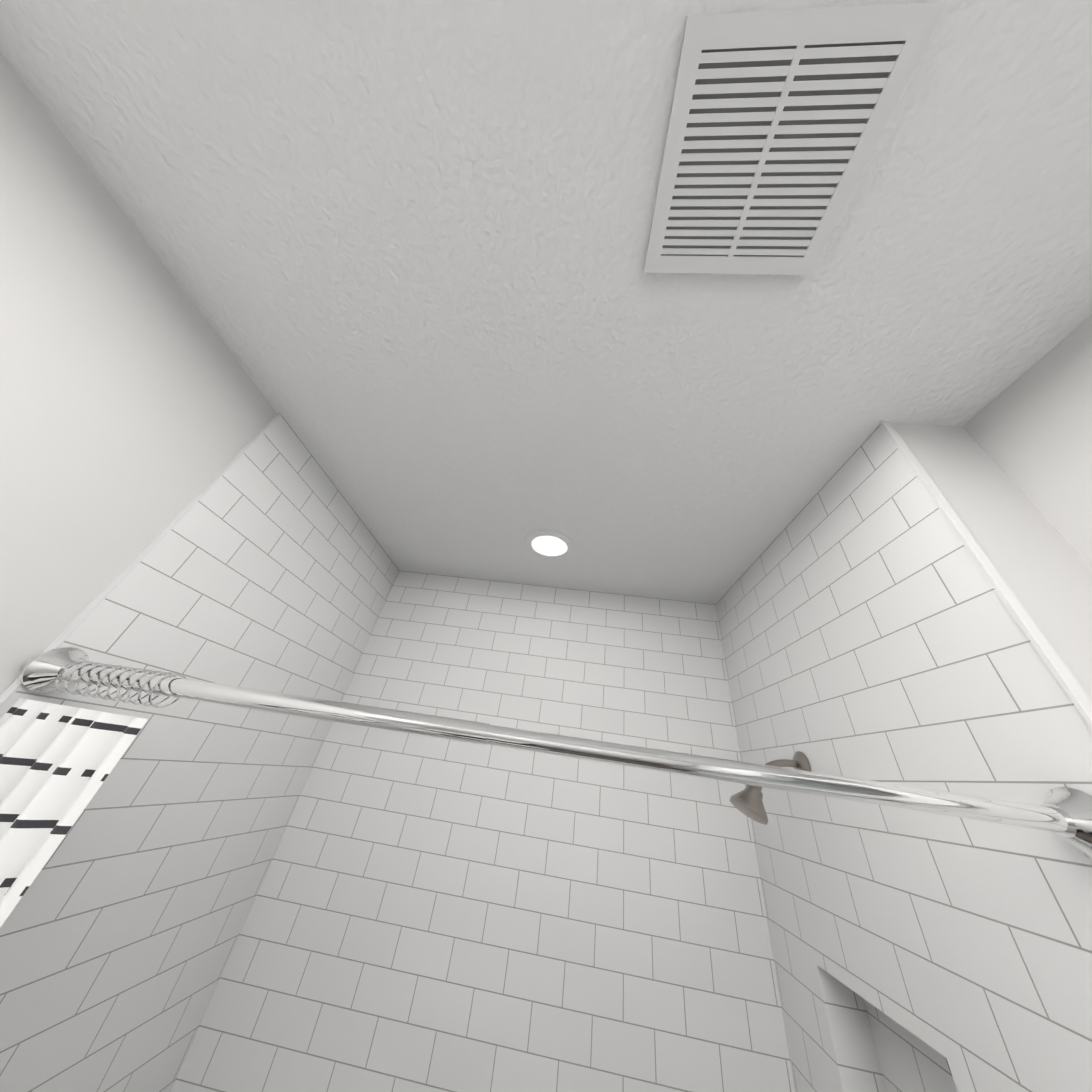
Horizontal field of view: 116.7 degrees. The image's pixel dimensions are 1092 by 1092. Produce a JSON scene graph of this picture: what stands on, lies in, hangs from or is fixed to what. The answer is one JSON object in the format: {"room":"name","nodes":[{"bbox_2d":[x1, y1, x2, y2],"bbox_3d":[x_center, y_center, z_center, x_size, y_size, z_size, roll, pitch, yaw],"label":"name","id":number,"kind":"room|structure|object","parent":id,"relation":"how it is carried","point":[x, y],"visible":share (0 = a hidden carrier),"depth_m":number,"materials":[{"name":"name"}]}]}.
{"room":"bathroom","nodes":[
{"label":"bathroom","id":0,"kind":"room"},
{"bbox_2d":[0,52,275,694],"bbox_3d":[-0.992,0.441,-0.271,0.100,2.740,3.009,5,-34,6],"label":"wall","id":1,"kind":"structure","parent":0,"point":[137,412],"depth_m":0.57,"materials":[{"name":"paint"}]},
{"bbox_2d":[0,413,280,707],"bbox_3d":[-0.922,0.752,0.166,0.013,2.740,0.004,5,-34,6],"label":"trim","id":2,"kind":"structure","parent":1,"relation":"attached to","point":[57,642],"depth_m":0.66,"materials":[{"name":"white tile"}]},
{"bbox_2d":[0,414,398,1091],"bbox_3d":[-0.912,0.999,0.524,0.012,2.740,0.866,5,-34,6],"label":"wall tiles","id":3,"kind":"structure","parent":1,"relation":"attached to","point":[266,564],"depth_m":0.79,"materials":[{"name":"white tile"}]},
{"bbox_2d":[0,0,1091,603],"bbox_3d":[1.819,-0.523,0.191,5.400,0.100,6.900,5,-34,6],"label":"ceiling","id":4,"kind":"structure","parent":0,"point":[398,248],"depth_m":0.57,"materials":[{"name":"white paint"}]},
{"bbox_2d":[524,530,574,559],"bbox_3d":[0.013,0.001,1.288,0.196,0.007,0.196,5,-34,6],"label":"recessed light","id":5,"kind":"object","parent":4,"relation":"in","point":[549,544],"visible":1,"depth_m":1.28,"materials":[{"name":"white"}]},
{"bbox_2d":[644,1,947,274],"bbox_3d":[0.290,-0.516,0.459,0.260,0.016,0.230,5,-34,6],"label":"ceiling vent","id":6,"kind":"object","parent":4,"relation":"in","point":[778,119],"visible":1,"depth_m":0.43,"materials":[{"name":"white plastic"}]},
{"bbox_2d":[716,422,1091,1091],"bbox_3d":[0.638,1.125,0.343,0.159,2.740,0.941,5,-34,6],"label":"wall","id":7,"kind":"structure","parent":0,"point":[870,628],"depth_m":0.61,"materials":[{"name":"tile"}]},
{"bbox_2d":[20,647,1091,858],"bbox_3d":[-0.093,0.267,0.480,1.479,0.072,0.107,5,-34,6],"label":"curtain rod","id":8,"kind":"object","parent":7,"relation":"attached to","point":[1064,814],"visible":0.85,"depth_m":0.45,"materials":[{"name":"silver metal"}]},
{"bbox_2d":[0,661,185,927],"bbox_3d":[-0.824,1.015,0.002,0.256,1.992,0.058,5,-34,6],"label":"shower curtain","id":9,"kind":"object","parent":8,"relation":"hanging from","point":[58,763],"visible":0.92,"depth_m":0.47,"materials":[{"name":"fabric"}]},
{"bbox_2d":[730,751,810,824],"bbox_3d":[0.559,0.599,0.846,0.194,0.167,0.082,5,-34,6],"label":"shower head","id":10,"kind":"object","parent":7,"relation":"attached to","point":[747,801],"visible":0.75,"depth_m":0.82},
{"bbox_2d":[880,420,1091,728],"bbox_3d":[0.551,0.850,-0.038,0.016,2.740,0.005,5,-34,6],"label":"trim","id":11,"kind":"structure","parent":7,"relation":"attached to","point":[1072,687],"depth_m":0.50,"materials":[{"name":"white tile"}]},
{"bbox_2d":[963,315,1091,568],"bbox_3d":[0.724,0.311,-0.866,0.092,2.740,1.972,5,-34,6],"label":"wall","id":12,"kind":"structure","parent":0,"point":[1029,430],"depth_m":0.57,"materials":[{"name":"paint"}]},
{"bbox_3d":[-0.092,1.350,0.842,1.842,2.740,0.098,5,-34,6],"label":"wall","id":13,"kind":"structure","parent":0,"visible":0},
{"bbox_2d":[171,570,794,1091],"bbox_3d":[-0.162,1.312,0.804,1.480,2.740,0.012,5,-34,6],"label":"wall tile","id":14,"kind":"structure","parent":13,"relation":"attached to","point":[431,914],"depth_m":1.00,"materials":[{"name":"white tile"}]}
]}

